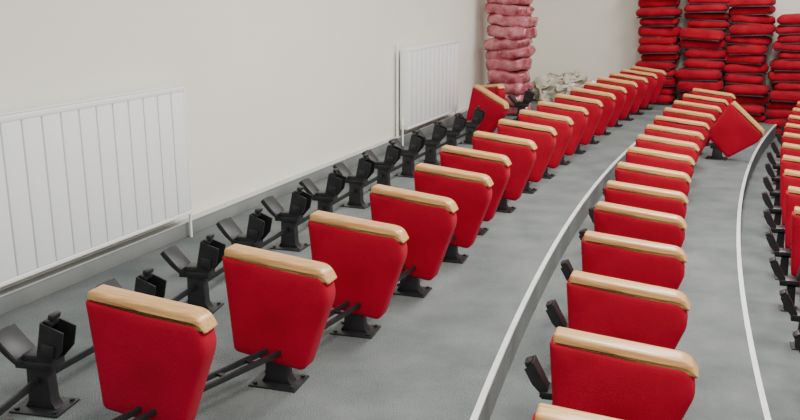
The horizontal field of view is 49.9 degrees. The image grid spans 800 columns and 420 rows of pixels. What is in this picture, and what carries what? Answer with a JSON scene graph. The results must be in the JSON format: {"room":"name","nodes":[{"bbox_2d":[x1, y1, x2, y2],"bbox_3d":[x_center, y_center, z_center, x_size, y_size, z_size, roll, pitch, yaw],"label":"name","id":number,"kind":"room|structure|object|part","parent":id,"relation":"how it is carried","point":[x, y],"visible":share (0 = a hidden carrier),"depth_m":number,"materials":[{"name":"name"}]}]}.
{"room":"lecture hall","nodes":[
{"label":"lecture hall","id":0,"kind":"room"},
{"bbox_2d":[0,0,489,289],"bbox_3d":[-1.478,-1.262,5.200,0.201,4.100,16.769,6,16,22],"label":"wall","id":1,"kind":"structure","parent":0,"point":[276,91],"depth_m":6.00,"materials":[{"name":"paint"}]},
{"bbox_2d":[0,107,468,314],"bbox_3d":[-1.199,0.015,5.857,0.069,0.098,15.569,6,16,22],"label":"baseboard","id":2,"kind":"structure","parent":1,"relation":"attached to","point":[18,295],"depth_m":5.23,"materials":[{"name":"white paint"}]},
{"bbox_2d":[0,100,799,419],"bbox_3d":[2.925,0.731,4.243,9.020,0.480,15.569,6,16,22],"label":"floor","id":3,"kind":"structure","parent":0,"point":[430,357],"depth_m":4.33,"materials":[{"name":"grey carpet"}]},
{"bbox_2d":[0,378,38,415],"bbox_3d":[-1.389,0.633,2.897,0.307,0.383,0.565,3,15,10],"label":"pedestal","id":4,"kind":"object","parent":3,"relation":"on","point":[30,386],"visible":1,"depth_m":3.06,"materials":[{"name":"black metal"}]},
{"bbox_2d":[0,311,93,417],"bbox_3d":[-1.305,0.501,3.408,0.307,0.383,0.592,3,15,12],"label":"pedestal","id":5,"kind":"object","parent":3,"relation":"on","point":[56,337],"visible":0.97,"depth_m":3.19,"materials":[{"name":"black metal"}]},
{"bbox_3d":[-1.244,0.564,3.450,0.014,0.028,0.523,6,16,21],"label":"mounting rail","id":6,"kind":"part","parent":5,"relation":"part of","materials":[{"name":"black metal"}]},
{"bbox_2d":[3,406,156,419],"bbox_3d":[-1.080,0.697,2.649,0.315,0.383,0.681,6,16,21],"label":"pedestal","id":7,"kind":"object","parent":3,"relation":"on","point":[138,409],"visible":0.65,"depth_m":2.86,"materials":[{"name":"black metal"}]},
{"bbox_3d":[-1.000,0.735,2.671,0.070,0.022,0.597,9,17,31],"label":"mounting rail","id":8,"kind":"part","parent":7,"relation":"part of","materials":[{"name":"black metal"}]},
{"bbox_2d":[0,86,192,286],"bbox_3d":[-1.841,0.002,4.192,0.126,0.957,2.616,6,16,22],"label":"radiator","id":9,"kind":"object","parent":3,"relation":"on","point":[78,178],"visible":1,"depth_m":4.50,"materials":[{"name":"white metal"}]},
{"bbox_2d":[95,267,195,301],"bbox_3d":[-1.086,0.374,3.897,0.307,0.383,0.581,5,15,17],"label":"pedestal","id":10,"kind":"object","parent":3,"relation":"on","point":[148,283],"visible":0.32,"depth_m":3.67,"materials":[{"name":"black metal"}]},
{"bbox_3d":[-1.068,0.435,3.948,0.014,0.028,0.506,4,15,16],"label":"mounting rail","id":11,"kind":"part","parent":10,"relation":"part of","materials":[{"name":"black metal"}]},
{"bbox_2d":[86,285,281,419],"bbox_3d":[-0.759,0.489,3.126,0.473,0.549,0.617,4,15,15],"label":"seat","id":12,"kind":"object","parent":3,"relation":"on","point":[151,352],"visible":0.98,"depth_m":2.85,"materials":[{"name":"red fabric"}]},
{"bbox_3d":[-0.654,0.608,3.161,0.070,0.022,0.570,11,18,36],"label":"mounting rail","id":13,"kind":"part","parent":12,"relation":"part of","materials":[{"name":"black metal"}]},
{"bbox_2d":[160,233,225,313],"bbox_3d":[-0.961,0.244,4.401,0.307,0.383,0.581,3,15,11],"label":"pedestal","id":14,"kind":"object","parent":3,"relation":"on","point":[199,273],"visible":0.92,"depth_m":4.17,"materials":[{"name":"black metal"}]},
{"bbox_3d":[-0.916,0.306,4.447,0.014,0.028,0.508,4,15,16],"label":"mounting rail","id":15,"kind":"part","parent":14,"relation":"part of","materials":[{"name":"black metal"}]},
{"bbox_2d":[216,207,287,248],"bbox_3d":[-0.769,0.117,4.893,0.307,0.383,0.585,6,15,20],"label":"pedestal","id":16,"kind":"object","parent":3,"relation":"on","point":[259,224],"visible":0.73,"depth_m":4.66,"materials":[{"name":"black metal"}]},
{"bbox_3d":[-0.756,0.177,4.945,0.014,0.028,0.510,5,15,17],"label":"mounting rail","id":17,"kind":"part","parent":16,"relation":"part of","materials":[{"name":"black metal"}]},
{"bbox_2d":[222,244,360,392],"bbox_3d":[-0.396,0.366,3.601,0.460,0.549,0.640,4,15,16],"label":"seat","id":18,"kind":"object","parent":3,"relation":"on","point":[277,301],"visible":0.99,"depth_m":3.33,"materials":[{"name":"red fabric"}]},
{"bbox_3d":[-0.332,0.482,3.649,0.070,0.022,0.569,8,16,27],"label":"mounting rail","id":19,"kind":"part","parent":18,"relation":"part of","materials":[{"name":"black metal"}]},
{"bbox_2d":[261,186,323,251],"bbox_3d":[-0.612,-0.013,5.396,0.307,0.383,0.588,5,15,18],"label":"pedestal","id":20,"kind":"object","parent":3,"relation":"on","point":[300,203],"visible":0.98,"depth_m":5.17,"materials":[{"name":"black metal"}]},
{"bbox_3d":[-0.588,0.049,5.444,0.014,0.028,0.513,5,15,18],"label":"mounting rail","id":21,"kind":"part","parent":20,"relation":"part of","materials":[{"name":"black metal"}]},
{"bbox_2d":[299,168,354,225],"bbox_3d":[-0.449,-0.143,5.897,0.307,0.383,0.590,4,15,16],"label":"pedestal","id":22,"kind":"object","parent":3,"relation":"on","point":[327,198],"visible":0.85,"depth_m":5.66,"materials":[{"name":"black metal"}]},
{"bbox_3d":[-0.411,-0.080,5.942,0.014,0.028,0.516,5,15,19],"label":"mounting rail","id":23,"kind":"part","parent":22,"relation":"part of","materials":[{"name":"black metal"}]},
{"bbox_2d":[333,154,382,208],"bbox_3d":[-0.243,-0.270,6.390,0.307,0.383,0.593,6,16,22],"label":"pedestal","id":24,"kind":"object","parent":3,"relation":"on","point":[358,181],"visible":0.96,"depth_m":6.17,"materials":[{"name":"black metal"}]},
{"bbox_3d":[-0.227,-0.209,6.441,0.014,0.028,0.518,5,15,19],"label":"mounting rail","id":25,"kind":"part","parent":24,"relation":"part of","materials":[{"name":"black metal"}]},
{"bbox_2d":[308,210,415,338],"bbox_3d":[-0.122,0.234,4.111,0.460,0.549,0.630,4,15,15],"label":"seat","id":26,"kind":"object","parent":3,"relation":"on","point":[367,258],"visible":0.91,"depth_m":3.83,"materials":[{"name":"red fabric"}]},
{"bbox_3d":[-0.064,0.349,4.162,0.070,0.022,0.558,7,16,25],"label":"mounting rail","id":27,"kind":"part","parent":26,"relation":"part of","materials":[{"name":"black metal"}]},
{"bbox_2d":[362,141,407,190],"bbox_3d":[-0.063,-0.401,6.894,0.307,0.383,0.597,5,15,20],"label":"pedestal","id":28,"kind":"object","parent":3,"relation":"on","point":[386,166],"visible":0.8,"depth_m":6.66,"materials":[{"name":"black metal"}]},
{"bbox_3d":[-0.034,-0.338,6.940,0.014,0.028,0.522,5,15,20],"label":"mounting rail","id":29,"kind":"part","parent":28,"relation":"part of","materials":[{"name":"black metal"}]},
{"bbox_2d":[388,131,429,177],"bbox_3d":[0.155,-0.528,7.386,0.307,0.383,0.599,7,16,25],"label":"pedestal","id":30,"kind":"object","parent":3,"relation":"on","point":[417,142],"visible":0.86,"depth_m":7.17,"materials":[{"name":"black metal"}]},
{"bbox_3d":[0.167,-0.467,7.439,0.014,0.028,0.525,6,16,21],"label":"mounting rail","id":31,"kind":"part","parent":30,"relation":"part of","materials":[{"name":"black metal"}]},
{"bbox_2d":[369,184,457,297],"bbox_3d":[0.150,0.099,4.631,0.460,0.549,0.653,5,15,18],"label":"seat","id":32,"kind":"object","parent":3,"relation":"on","point":[429,221],"visible":0.81,"depth_m":4.33,"materials":[{"name":"red fabric"}]},
{"bbox_2d":[396,40,458,146],"bbox_3d":[0.318,-1.301,9.136,0.126,1.005,1.616,6,16,22],"label":"radiator","id":33,"kind":"object","parent":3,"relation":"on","point":[429,73],"visible":1,"depth_m":8.84,"materials":[{"name":"white metal"}]},
{"bbox_2d":[412,121,450,165],"bbox_3d":[0.342,-0.659,7.894,0.307,0.383,0.603,5,15,20],"label":"pedestal","id":34,"kind":"object","parent":3,"relation":"on","point":[439,132],"visible":0.84,"depth_m":7.66,"materials":[{"name":"black metal"}]},
{"bbox_3d":[0.378,-0.596,7.937,0.014,0.028,0.528,6,16,22],"label":"mounting rail","id":35,"kind":"part","parent":34,"relation":"part of","materials":[{"name":"black metal"}]},
{"bbox_2d":[434,113,469,152],"bbox_3d":[0.556,-0.788,8.394,0.307,0.383,0.606,5,15,20],"label":"pedestal","id":36,"kind":"object","parent":3,"relation":"on","point":[459,124],"visible":0.71,"depth_m":8.14,"materials":[{"name":"black metal"}]},
{"bbox_3d":[0.597,-0.725,8.436,0.014,0.028,0.532,6,16,23],"label":"mounting rail","id":37,"kind":"part","parent":36,"relation":"part of","materials":[{"name":"black metal"}]},
{"bbox_2d":[414,163,493,263],"bbox_3d":[0.381,-0.041,5.174,0.460,0.549,0.651,5,15,17],"label":"seat","id":38,"kind":"object","parent":3,"relation":"on","point":[471,192],"visible":0.76,"depth_m":4.87,"materials":[{"name":"red fabric"}]},
{"bbox_2d":[454,106,484,144],"bbox_3d":[0.701,-0.864,8.686,0.307,0.383,0.150,6,16,22],"label":"pedestal","id":39,"kind":"object","parent":3,"relation":"on","point":[478,114],"visible":0.8,"depth_m":8.64,"materials":[{"name":"black metal"}]},
{"bbox_2d":[440,145,511,235],"bbox_3d":[0.564,-0.187,5.736,0.460,0.549,0.659,5,15,19],"label":"seat","id":40,"kind":"object","parent":3,"relation":"on","point":[496,166],"visible":0.56,"depth_m":5.42,"materials":[{"name":"red fabric"}]},
{"bbox_2d":[466,84,508,132],"bbox_3d":[0.921,-1.045,9.080,0.504,0.537,0.102,12,19,38],"label":"seat","id":41,"kind":"object","parent":3,"relation":"on","point":[495,108],"visible":0.85,"depth_m":9.02,"materials":[{"name":"red fabric"}]},
{"bbox_2d":[481,84,504,99],"bbox_3d":[0.993,-1.178,9.527,0.099,0.465,0.467,-8,17,-29],"label":"seat","id":42,"kind":"object","parent":3,"relation":"on","point":[497,89],"visible":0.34,"depth_m":9.31,"materials":[{"name":"red fabric"}]},
{"bbox_2d":[472,131,536,212],"bbox_3d":[0.825,-0.328,6.282,0.460,0.549,0.673,6,16,21],"label":"seat","id":43,"kind":"object","parent":3,"relation":"on","point":[521,152],"visible":0.7,"depth_m":5.96,"materials":[{"name":"red fabric"}]},
{"bbox_2d":[484,0,538,115],"bbox_3d":[1.357,-2.117,10.559,0.636,1.929,0.565,6,16,22],"label":"stack","id":44,"kind":"object","parent":3,"relation":"on","point":[511,30],"visible":0.89,"depth_m":10.40,"materials":[{"name":"fabric"}]},
{"bbox_2d":[507,88,534,120],"bbox_3d":[1.428,-1.251,10.182,0.307,0.383,0.150,6,16,22],"label":"pedestal","id":45,"kind":"object","parent":3,"relation":"on","point":[528,96],"visible":0.87,"depth_m":10.14,"materials":[{"name":"black metal"}]},
{"bbox_2d":[497,119,556,193],"bbox_3d":[1.053,-0.467,6.822,0.460,0.549,0.624,6,15,20],"label":"seat","id":46,"kind":"object","parent":3,"relation":"on","point":[544,137],"visible":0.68,"depth_m":6.52,"materials":[{"name":"red fabric"}]},
{"bbox_2d":[518,109,573,178],"bbox_3d":[1.300,-0.603,7.345,0.460,0.549,0.655,6,16,23],"label":"seat","id":47,"kind":"object","parent":3,"relation":"on","point":[561,124],"visible":0.57,"depth_m":7.03,"materials":[{"name":"red fabric"}]},
{"bbox_2d":[470,134,644,419],"bbox_3d":[1.236,0.335,4.830,0.868,0.012,15.608,5,15,18],"label":"trim","id":48,"kind":"structure","parent":3,"relation":"attached to","point":[481,400],"depth_m":4.26,"materials":[{"name":"metal"}]},
{"bbox_2d":[537,101,588,165],"bbox_3d":[1.533,-0.740,7.878,0.460,0.549,0.632,6,16,22],"label":"seat","id":49,"kind":"object","parent":3,"relation":"on","point":[577,114],"visible":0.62,"depth_m":7.57,"materials":[{"name":"red fabric"}]},
{"bbox_2d":[530,69,596,101],"bbox_3d":[2.243,-1.738,11.940,1.082,0.440,0.718,6,16,22],"label":"plastic sheeting","id":50,"kind":"object","parent":3,"relation":"on","point":[545,86],"visible":0.62,"depth_m":11.81,"materials":[{"name":"white plastic"}]},
{"bbox_2d":[532,403,621,419],"bbox_3d":[0.577,0.788,2.606,0.493,0.549,0.650,-2,15,-6],"label":"seat","id":51,"kind":"object","parent":3,"relation":"on","point":[544,411],"visible":1,"depth_m":2.39,"materials":[{"name":"beige wood"}]},
{"bbox_2d":[554,94,602,153],"bbox_3d":[1.792,-0.872,8.387,0.460,0.549,0.631,7,16,25],"label":"seat","id":52,"kind":"object","parent":3,"relation":"on","point":[593,106],"visible":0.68,"depth_m":8.08,"materials":[{"name":"red fabric"}]},
{"bbox_2d":[570,87,615,143],"bbox_3d":[2.049,-1.006,8.907,0.460,0.549,0.650,7,16,25],"label":"seat","id":53,"kind":"object","parent":3,"relation":"on","point":[607,99],"visible":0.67,"depth_m":8.59,"materials":[{"name":"red fabric"}]},
{"bbox_2d":[583,82,626,134],"bbox_3d":[2.296,-1.144,9.438,0.460,0.549,0.644,7,16,25],"label":"seat","id":54,"kind":"object","parent":3,"relation":"on","point":[619,92],"visible":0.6,"depth_m":9.12,"materials":[{"name":"red fabric"}]},
{"bbox_2d":[524,327,698,419],"bbox_3d":[0.732,0.640,3.178,0.497,0.549,0.705,-1,15,-3],"label":"seat","id":55,"kind":"object","parent":3,"relation":"on","point":[593,373],"visible":1,"depth_m":2.89,"materials":[{"name":"red fabric"}]},
{"bbox_2d":[597,77,637,126],"bbox_3d":[2.541,-1.273,9.936,0.460,0.549,0.587,7,16,24],"label":"seat","id":56,"kind":"object","parent":3,"relation":"on","point":[630,86],"visible":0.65,"depth_m":9.65,"materials":[{"name":"red fabric"}]},
{"bbox_2d":[546,270,690,349],"bbox_3d":[0.911,0.487,3.770,0.493,0.549,0.711,-1,15,-2],"label":"seat","id":57,"kind":"object","parent":3,"relation":"on","point":[648,314],"visible":0.67,"depth_m":3.48,"materials":[{"name":"red fabric"}]},
{"bbox_2d":[560,231,686,289],"bbox_3d":[1.092,0.338,4.348,0.502,0.549,0.677,-1,15,-2],"label":"seat","id":58,"kind":"object","parent":3,"relation":"on","point":[620,257],"visible":0.54,"depth_m":4.06,"materials":[{"name":"red fabric"}]},
{"bbox_2d":[609,72,647,120],"bbox_3d":[2.804,-1.391,10.395,0.460,0.549,0.587,8,16,28],"label":"seat","id":59,"kind":"object","parent":3,"relation":"on","point":[642,82],"visible":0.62,"depth_m":10.11,"materials":[{"name":"red fabric"}]},
{"bbox_2d":[579,201,686,247],"bbox_3d":[1.290,0.199,4.883,0.470,0.549,0.654,-1,15,-3],"label":"seat","id":60,"kind":"object","parent":3,"relation":"on","point":[609,218],"visible":0.48,"depth_m":4.62,"materials":[{"name":"red fabric"}]},
{"bbox_2d":[588,180,688,222],"bbox_3d":[1.469,0.058,5.430,0.498,0.549,0.675,0,15,-1],"label":"seat","id":61,"kind":"object","parent":3,"relation":"on","point":[627,194],"visible":0.44,"depth_m":5.14,"materials":[{"name":"red fabric"}]},
{"bbox_2d":[620,69,657,114],"bbox_3d":[3.045,-1.507,10.842,0.460,0.549,0.547,8,17,28],"label":"seat","id":62,"kind":"object","parent":3,"relation":"on","point":[651,77],"visible":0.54,"depth_m":10.57,"materials":[{"name":"red fabric"}]},
{"bbox_2d":[602,162,691,196],"bbox_3d":[1.683,-0.086,5.987,0.486,0.549,0.696,0,15,1],"label":"seat","id":63,"kind":"object","parent":3,"relation":"on","point":[625,172],"visible":0.41,"depth_m":5.69,"materials":[{"name":"red fabric"}]},
{"bbox_2d":[630,66,666,109],"bbox_3d":[3.188,-1.574,11.101,0.460,0.549,0.150,8,16,28],"label":"seat","id":64,"kind":"object","parent":3,"relation":"on","point":[660,74],"visible":0.48,"depth_m":11.00,"materials":[{"name":"red fabric"}]},
{"bbox_2d":[635,0,682,104],"bbox_3d":[3.459,-2.319,11.540,0.624,1.795,0.600,6,16,22],"label":"seat cushions","id":65,"kind":"object","parent":3,"relation":"on","point":[659,30],"visible":0.79,"depth_m":11.36,"materials":[{"name":"red fabric"}]},
{"bbox_2d":[626,146,694,177],"bbox_3d":[1.906,-0.227,6.532,0.475,0.549,0.672,0,15,1],"label":"seat","id":66,"kind":"object","parent":3,"relation":"on","point":[634,155],"visible":0.38,"depth_m":6.25,"materials":[{"name":"red fabric"}]},
{"bbox_2d":[625,134,699,165],"bbox_3d":[2.124,-0.361,7.049,0.470,0.549,0.646,0,15,1],"label":"seat","id":67,"kind":"object","parent":3,"relation":"on","point":[691,149],"visible":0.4,"depth_m":6.78,"materials":[{"name":"red fabric"}]},
{"bbox_2d":[645,124,704,155],"bbox_3d":[2.343,-0.493,7.561,0.476,0.549,0.657,1,15,2],"label":"seat","id":68,"kind":"object","parent":3,"relation":"on","point":[696,137],"visible":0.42,"depth_m":7.28,"materials":[{"name":"red fabric"}]},
{"bbox_2d":[654,115,709,145],"bbox_3d":[2.571,-0.629,8.086,0.494,0.549,0.664,1,15,3],"label":"seat","id":69,"kind":"object","parent":3,"relation":"on","point":[702,127],"visible":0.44,"depth_m":7.79,"materials":[{"name":"red fabric"}]},
{"bbox_2d":[663,107,715,156],"bbox_3d":[2.828,-0.767,8.620,0.483,0.549,0.697,1,15,5],"label":"seat","id":70,"kind":"object","parent":3,"relation":"on","point":[707,118],"visible":0.38,"depth_m":8.31,"materials":[{"name":"red fabric"}]},
{"bbox_2d":[672,100,721,155],"bbox_3d":[3.093,-0.909,9.168,0.495,0.549,0.696,2,15,6],"label":"seat","id":71,"kind":"object","parent":3,"relation":"on","point":[716,111],"visible":0.3,"depth_m":8.86,"materials":[{"name":"red fabric"}]},
{"bbox_2d":[675,0,730,100],"bbox_3d":[3.998,-2.204,11.303,0.668,2.009,0.603,6,16,22],"label":"seat cushions","id":72,"kind":"object","parent":3,"relation":"on","point":[703,42],"visible":0.71,"depth_m":11.13,"materials":[{"name":"red fabric"}]},
{"bbox_2d":[682,94,728,145],"bbox_3d":[3.373,-1.048,9.707,0.496,0.549,0.690,2,15,7],"label":"seat","id":73,"kind":"object","parent":3,"relation":"on","point":[723,104],"visible":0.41,"depth_m":9.40,"materials":[{"name":"red fabric"}]},
{"bbox_2d":[691,88,735,105],"bbox_3d":[3.651,-1.169,10.174,0.606,0.549,0.425,8,16,27],"label":"seat","id":74,"kind":"object","parent":3,"relation":"on","point":[729,97],"visible":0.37,"depth_m":9.93,"materials":[{"name":"red fabric"}]},
{"bbox_2d":[706,101,764,160],"bbox_3d":[3.374,-0.794,8.638,0.541,0.592,0.150,7,16,24],"label":"seat","id":75,"kind":"object","parent":3,"relation":"on","point":[735,130],"visible":0.93,"depth_m":8.59,"materials":[{"name":"red fabric"}]},
{"bbox_2d":[722,0,775,122],"bbox_3d":[4.504,-1.950,11.166,0.637,1.590,0.605,6,16,22],"label":"seat cushions","id":76,"kind":"object","parent":3,"relation":"on","point":[749,40],"visible":0.91,"depth_m":10.97,"materials":[{"name":"red fabric"}]},
{"bbox_2d":[736,124,776,419],"bbox_3d":[2.289,0.558,4.606,0.858,0.012,15.290,5,15,18],"label":"trim","id":77,"kind":"structure","parent":3,"relation":"attached to","point":[760,388],"depth_m":4.73,"materials":[{"name":"metal"}]},
{"bbox_2d":[762,169,799,230],"bbox_3d":[3.051,-0.060,6.524,0.491,0.549,0.678,0,15,2],"label":"seat","id":78,"kind":"object","parent":3,"relation":"on","point":[789,177],"visible":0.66,"depth_m":6.36,"materials":[{"name":"red fabric"}]},
{"bbox_2d":[763,186,799,253],"bbox_3d":[2.833,0.081,5.978,0.482,0.549,0.678,0,15,1],"label":"seat","id":79,"kind":"object","parent":3,"relation":"on","point":[792,199],"visible":0.74,"depth_m":5.83,"materials":[{"name":"red fabric"}]},
{"bbox_2d":[763,155,799,214],"bbox_3d":[3.285,-0.201,7.068,0.488,0.549,0.684,1,15,3],"label":"seat","id":80,"kind":"object","parent":3,"relation":"on","point":[787,161],"visible":0.52,"depth_m":6.89,"materials":[{"name":"red fabric"}]},
{"bbox_2d":[764,13,799,135],"bbox_3d":[5.042,-1.719,10.976,0.639,1.552,0.607,6,16,22],"label":"seat cushions","id":81,"kind":"object","parent":3,"relation":"on","point":[784,75],"visible":0.8,"depth_m":10.84,"materials":[{"name":"red fabric"}]},
{"bbox_2d":[765,206,799,279],"bbox_3d":[2.621,0.222,5.434,0.484,0.549,0.673,0,15,0],"label":"seat","id":82,"kind":"object","parent":3,"relation":"on","point":[793,252],"visible":0.98,"depth_m":5.29,"materials":[{"name":"red fabric"}]},
{"bbox_2d":[765,142,799,197],"bbox_3d":[3.531,-0.341,7.612,0.485,0.549,0.690,1,15,4],"label":"seat","id":83,"kind":"object","parent":3,"relation":"on","point":[790,149],"visible":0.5,"depth_m":7.42,"materials":[{"name":"red fabric"}]},
{"bbox_2d":[767,132,799,184],"bbox_3d":[3.782,-0.483,8.160,0.500,0.549,0.688,1,15,5],"label":"seat","id":84,"kind":"object","parent":3,"relation":"on","point":[787,137],"visible":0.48,"depth_m":7.95,"materials":[{"name":"red fabric"}]},
{"bbox_2d":[769,257,799,311],"bbox_3d":[2.419,0.363,4.891,0.490,0.549,0.666,0,15,-1],"label":"seat","id":85,"kind":"object","parent":3,"relation":"on","point":[791,282],"visible":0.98,"depth_m":5.04,"materials":[{"name":"red fabric"}]},
{"bbox_2d":[771,123,799,171],"bbox_3d":[4.051,-0.624,8.705,0.498,0.549,0.694,2,15,6],"label":"seat","id":86,"kind":"object","parent":3,"relation":"on","point":[790,127],"visible":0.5,"depth_m":8.49,"materials":[{"name":"red fabric"}]},
{"bbox_2d":[776,115,799,145],"bbox_3d":[4.337,-0.764,9.247,0.488,0.549,0.706,2,15,8],"label":"seat","id":87,"kind":"object","parent":3,"relation":"on","point":[794,119],"visible":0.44,"depth_m":9.04,"materials":[{"name":"red fabric"}]},
{"bbox_2d":[779,289,799,350],"bbox_3d":[2.236,0.504,4.344,0.476,0.549,0.669,-1,15,-2],"label":"seat","id":88,"kind":"object","parent":3,"relation":"on","point":[785,298],"visible":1,"depth_m":4.50,"materials":[{"name":"black plastic"}]},
{"bbox_2d":[780,107,799,133],"bbox_3d":[4.627,-0.905,9.794,0.498,0.549,0.707,2,15,9],"label":"seat","id":89,"kind":"object","parent":3,"relation":"on","point":[796,111],"visible":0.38,"depth_m":9.59,"materials":[{"name":"red fabric"}]},
{"bbox_2d":[792,330,799,352],"bbox_3d":[2.059,0.645,3.799,0.472,0.549,0.668,-1,15,-3],"label":"seat","id":90,"kind":"object","parent":3,"relation":"on","point":[796,334],"visible":1,"depth_m":3.96,"materials":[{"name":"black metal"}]},
{"bbox_2d":[526,0,799,116],"bbox_3d":[5.522,-2.774,11.044,8.400,4.100,0.200,6,16,22],"label":"wall","id":91,"kind":"structure","parent":0,"point":[591,39],"depth_m":12.22,"materials":[{"name":"paint"}]}
]}

